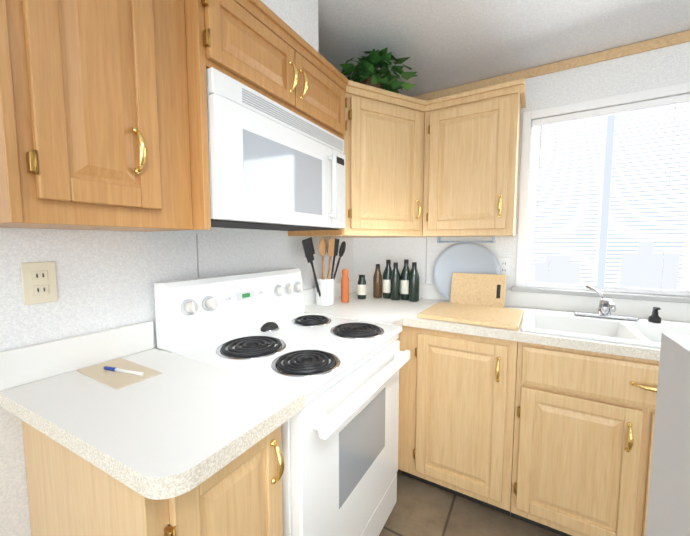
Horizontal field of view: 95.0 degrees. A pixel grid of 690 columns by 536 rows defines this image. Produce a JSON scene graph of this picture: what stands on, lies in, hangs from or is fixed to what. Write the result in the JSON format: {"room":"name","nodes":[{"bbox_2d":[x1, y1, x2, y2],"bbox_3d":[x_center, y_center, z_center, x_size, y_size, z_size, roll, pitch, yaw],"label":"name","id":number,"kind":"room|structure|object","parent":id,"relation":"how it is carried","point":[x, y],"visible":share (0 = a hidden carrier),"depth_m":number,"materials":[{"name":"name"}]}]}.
{"room":"kitchen","nodes":[
{"label":"kitchen","id":0,"kind":"room"},
{"bbox_2d":[0,227,353,535],"bbox_3d":[-1.042,-0.308,0.662,0.121,3.100,4.420,3,5,30],"label":"wall","id":1,"kind":"structure","parent":0,"point":[106,280],"depth_m":1.01,"materials":[{"name":"paint"}]},
{"bbox_2d":[21,262,57,304],"bbox_3d":[-0.853,0.041,0.886,0.008,0.116,0.072,3,5,30],"label":"electrical outlet","id":2,"kind":"object","parent":1,"relation":"attached to","point":[39,282],"visible":1,"depth_m":0.88,"materials":[{"name":"beige plastic"}]},
{"bbox_2d":[0,0,210,231],"bbox_3d":[-0.658,-0.487,0.829,0.358,0.760,0.412,3,5,30],"label":"upper cabinet","id":3,"kind":"object","parent":1,"relation":"attached to","point":[103,117],"depth_m":0.73,"materials":[{"name":"brown wood"}]},
{"bbox_2d":[204,0,299,114],"bbox_3d":[-0.449,-0.747,1.147,0.378,0.291,0.380,3,5,30],"label":"upper cabinet","id":4,"kind":"object","parent":1,"relation":"attached to","point":[245,41],"depth_m":1.04,"materials":[{"name":"brown wood"}]},
{"bbox_2d":[206,67,345,230],"bbox_3d":[-0.332,-0.392,1.328,0.422,0.438,0.750,3,5,30],"label":"microwave","id":5,"kind":"object","parent":4,"relation":"attached to","point":[273,165],"visible":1,"depth_m":1.11,"materials":[{"name":"white plastic"}]},
{"bbox_2d":[288,229,343,237],"bbox_3d":[0.026,-0.578,1.993,0.358,0.760,0.770,3,5,30],"label":"upper cabinet","id":6,"kind":"object","parent":1,"relation":"attached to","point":[309,233],"depth_m":1.69,"materials":[{"name":"brown wood"}]},
{"bbox_2d":[300,36,347,139],"bbox_3d":[-0.257,-0.773,1.474,0.378,0.291,0.382,3,5,30],"label":"upper cabinet","id":7,"kind":"object","parent":1,"relation":"attached to","point":[323,88],"depth_m":1.38,"materials":[{"name":"brown wood"}]},
{"bbox_2d":[261,0,318,51],"bbox_3d":[-0.620,-1.201,0.864,0.334,0.652,1.415,3,5,30],"label":"soffit","id":8,"kind":"structure","parent":0,"point":[299,17],"depth_m":1.30,"materials":[{"name":"paint"}]},
{"bbox_2d":[379,469,560,535],"bbox_3d":[0.539,1.336,-0.092,3.900,0.060,4.500,3,5,30],"label":"floor","id":9,"kind":"structure","parent":0,"point":[420,508],"depth_m":1.50,"materials":[{"name":"tile"}]},
{"bbox_2d":[22,420,283,535],"bbox_3d":[-0.505,0.792,0.874,0.678,0.874,0.349,3,5,30],"label":"base cabinet","id":10,"kind":"object","parent":9,"relation":"on","point":[70,493],"visible":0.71,"depth_m":0.71,"materials":[{"name":"brown wood"}]},
{"bbox_2d":[0,321,304,499],"bbox_3d":[-0.504,0.287,0.811,0.703,0.138,0.393,3,5,30],"label":"countertop","id":11,"kind":"structure","parent":10,"relation":"on","point":[179,425],"depth_m":0.74,"materials":[{"name":"white laminate"}]},
{"bbox_2d":[76,358,161,389],"bbox_3d":[-0.667,0.301,0.933,0.240,0.013,0.118,3,5,30],"label":"paper","id":12,"kind":"object","parent":11,"relation":"on","point":[118,373],"visible":1,"depth_m":0.92,"materials":[{"name":"beige paper"}]},
{"bbox_2d":[154,268,409,535],"bbox_3d":[-0.186,0.616,1.321,0.717,1.155,0.754,3,5,30],"label":"stove","id":13,"kind":"object","parent":9,"relation":"on","point":[339,439],"visible":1,"depth_m":1.14,"materials":[{"name":"white metal"}]},
{"bbox_2d":[398,326,517,515],"bbox_3d":[0.658,0.720,1.785,0.540,0.874,0.663,3,5,30],"label":"base cabinet","id":14,"kind":"object","parent":9,"relation":"on","point":[457,394],"visible":0.96,"depth_m":1.51,"materials":[{"name":"brown wood"}]},
{"bbox_2d":[511,341,658,535],"bbox_3d":[1.262,0.748,1.432,0.856,0.874,0.664,3,5,30],"label":"base cabinet","id":15,"kind":"object","parent":9,"relation":"on","point":[583,436],"visible":0.73,"depth_m":1.27,"materials":[{"name":"brown wood"}]},
{"bbox_2d":[303,279,689,360],"bbox_3d":[0.760,0.223,1.625,2.058,0.138,0.769,3,5,30],"label":"countertop","id":16,"kind":"structure","parent":15,"relation":"on","point":[382,310],"depth_m":1.65,"materials":[{"name":"white laminate"}]},
{"bbox_2d":[302,237,345,305],"bbox_3d":[-0.122,0.019,1.942,0.138,0.417,0.426,3,5,30],"label":"crock","id":17,"kind":"object","parent":16,"relation":"on","point":[324,290],"visible":1,"depth_m":1.91,"materials":[{"name":"white ceramic"}]},
{"bbox_2d":[341,269,348,302],"bbox_3d":[0.001,0.113,2.035,0.052,0.215,0.052,3,5,30],"label":"bottle","id":18,"kind":"object","parent":16,"relation":"on","point":[345,288],"visible":1,"depth_m":2.02,"materials":[{"name":"orange"}]},
{"bbox_2d":[357,274,365,298],"bbox_3d":[0.115,0.128,2.161,0.062,0.165,0.062,3,5,30],"label":"bottle","id":19,"kind":"object","parent":16,"relation":"on","point":[361,287],"visible":1,"depth_m":2.14,"materials":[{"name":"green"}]},
{"bbox_2d":[373,264,381,297],"bbox_3d":[0.228,0.090,2.203,0.062,0.235,0.062,3,5,30],"label":"bottle","id":20,"kind":"object","parent":16,"relation":"on","point":[377,284],"visible":0.98,"depth_m":2.18,"materials":[{"name":"brown glass"}]},
{"bbox_2d":[383,260,391,298],"bbox_3d":[0.298,0.076,2.183,0.074,0.265,0.074,3,5,30],"label":"bottle","id":21,"kind":"object","parent":16,"relation":"on","point":[386,280],"visible":0.85,"depth_m":2.16,"materials":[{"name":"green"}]},
{"bbox_2d":[390,262,400,299],"bbox_3d":[0.339,0.088,2.125,0.068,0.250,0.068,3,5,30],"label":"bottle","id":22,"kind":"object","parent":16,"relation":"on","point":[395,281],"visible":1,"depth_m":2.10,"materials":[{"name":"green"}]},
{"bbox_2d":[400,259,409,299],"bbox_3d":[0.411,0.078,2.129,0.076,0.270,0.076,3,5,30],"label":"bottle","id":23,"kind":"object","parent":16,"relation":"on","point":[405,272],"visible":0.77,"depth_m":2.10,"materials":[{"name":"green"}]},
{"bbox_2d":[408,262,419,301],"bbox_3d":[0.452,0.090,2.071,0.070,0.255,0.070,3,5,30],"label":"bottle","id":24,"kind":"object","parent":16,"relation":"on","point":[413,288],"visible":1,"depth_m":2.05,"materials":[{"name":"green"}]},
{"bbox_2d":[433,243,499,300],"bbox_3d":[0.751,0.030,1.982,0.398,0.389,0.093,3,5,30],"label":"tray","id":25,"kind":"object","parent":16,"relation":"on","point":[475,258],"visible":0.67,"depth_m":2.00,"materials":[{"name":"grey"}]},
{"bbox_2d":[417,302,523,330],"bbox_3d":[0.666,0.239,1.658,0.466,0.022,0.413,3,5,30],"label":"board","id":26,"kind":"object","parent":16,"relation":"on","point":[498,317],"visible":0.96,"depth_m":1.59,"materials":[{"name":"brown wood"}]},
{"bbox_2d":[450,273,505,307],"bbox_3d":[0.789,0.133,1.887,0.300,0.194,0.068,3,5,30],"label":"board","id":27,"kind":"object","parent":16,"relation":"on","point":[479,289],"visible":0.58,"depth_m":1.88,"materials":[{"name":"brown wood"}]},
{"bbox_2d":[521,308,689,347],"bbox_3d":[1.250,0.347,1.383,0.830,0.171,0.500,3,5,30],"label":"sink","id":28,"kind":"object","parent":16,"relation":"in","point":[643,332],"visible":0.4,"depth_m":1.48,"materials":[{"name":"white ceramic"}]},
{"bbox_2d":[648,307,660,322],"bbox_3d":[1.446,0.215,1.470,0.044,0.076,0.067,3,5,30],"label":"soap pump","id":29,"kind":"object","parent":28,"relation":"on","point":[654,317],"visible":1,"depth_m":1.47,"materials":[{"name":"black plastic"}]},
{"bbox_2d":[573,284,638,320],"bbox_3d":[1.253,0.171,1.504,0.250,0.158,0.219,3,5,30],"label":"faucet","id":30,"kind":"object","parent":16,"relation":"on","point":[607,306],"visible":1,"depth_m":1.56,"materials":[{"name":"silver metal"}]},
{"bbox_2d":[318,0,689,96],"bbox_3d":[0.541,-1.180,-0.366,3.820,0.465,4.540,3,5,30],"label":"ceiling","id":31,"kind":"structure","parent":0,"point":[443,44],"depth_m":1.53,"materials":[{"name":"paint"}]},
{"bbox_2d":[353,42,689,296],"bbox_3d":[1.640,-0.380,1.578,3.820,3.100,0.121,3,5,30],"label":"wall","id":32,"kind":"structure","parent":0,"point":[659,68],"depth_m":1.75,"materials":[{"name":"paint"}]},
{"bbox_2d":[344,80,423,237],"bbox_3d":[0.297,-0.566,1.835,0.270,0.760,0.770,3,5,30],"label":"upper cabinet","id":33,"kind":"object","parent":32,"relation":"attached to","point":[384,146],"depth_m":1.69,"materials":[{"name":"brown wood"}]},
{"bbox_2d":[339,47,418,92],"bbox_3d":[0.150,-1.050,1.724,0.511,0.221,0.411,3,5,30],"label":"ivy plant","id":34,"kind":"object","parent":33,"relation":"on","point":[371,63],"visible":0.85,"depth_m":1.65,"materials":[{"name":"green plant"}]},
{"bbox_2d":[424,78,523,236],"bbox_3d":[0.733,-0.566,1.838,0.474,0.760,0.322,3,5,30],"label":"upper cabinet","id":35,"kind":"object","parent":32,"relation":"attached to","point":[472,138],"depth_m":1.69,"materials":[{"name":"brown wood"}]},
{"bbox_2d":[437,236,495,242],"bbox_3d":[0.719,-0.169,1.893,0.330,0.039,0.040,3,5,30],"label":"towel bar","id":36,"kind":"object","parent":35,"relation":"attached to","point":[440,241],"visible":1,"depth_m":1.89,"materials":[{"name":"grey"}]},
{"bbox_2d":[498,257,510,276],"bbox_3d":[0.970,-0.006,1.927,0.072,0.116,0.008,3,5,30],"label":"electrical outlet","id":37,"kind":"object","parent":32,"relation":"attached to","point":[504,265],"visible":0.96,"depth_m":1.92,"materials":[{"name":"white plastic"}]},
{"bbox_2d":[414,30,689,100],"bbox_3d":[1.607,-1.078,1.466,3.580,0.049,0.014,3,5,30],"label":"trim","id":38,"kind":"structure","parent":32,"relation":"attached to","point":[646,45],"depth_m":1.69,"materials":[{"name":"brown wood"}]},
{"bbox_2d":[511,286,689,302],"bbox_3d":[1.365,0.166,1.684,0.850,0.075,0.059,3,5,30],"label":"window sill","id":39,"kind":"structure","parent":32,"relation":"attached to","point":[663,298],"depth_m":1.65,"materials":[{"name":"grey paint"}]},
{"bbox_2d":[515,82,689,286],"bbox_3d":[1.374,-0.376,1.658,0.810,1.010,0.011,3,5,30],"label":"window frame","id":40,"kind":"structure","parent":32,"relation":"in","point":[676,89],"depth_m":1.80,"materials":[{"name":"white plastic"}]},
{"bbox_2d":[525,94,689,295],"bbox_3d":[1.386,-0.355,1.681,0.710,0.960,0.033,3,5,30],"label":"window blinds","id":41,"kind":"object","parent":40,"relation":"attached to","point":[644,265],"visible":0.9,"depth_m":1.67,"materials":[{"name":"white plastic"}]},
{"bbox_2d":[524,106,689,292],"bbox_3d":[1.413,-0.359,1.727,0.720,0.965,0.058,3,5,30],"label":"window","id":42,"kind":"structure","parent":32,"relation":"in","point":[623,288],"depth_m":1.73,"materials":[{"name":"white glass"}]},
{"bbox_2d":[645,333,689,535],"bbox_3d":[0.452,0.676,0.163,0.460,1.215,0.120,3,5,30],"label":"wall","id":43,"kind":"structure","parent":0,"point":[668,512],"depth_m":0.26,"materials":[{"name":"grey paint"}]}
]}

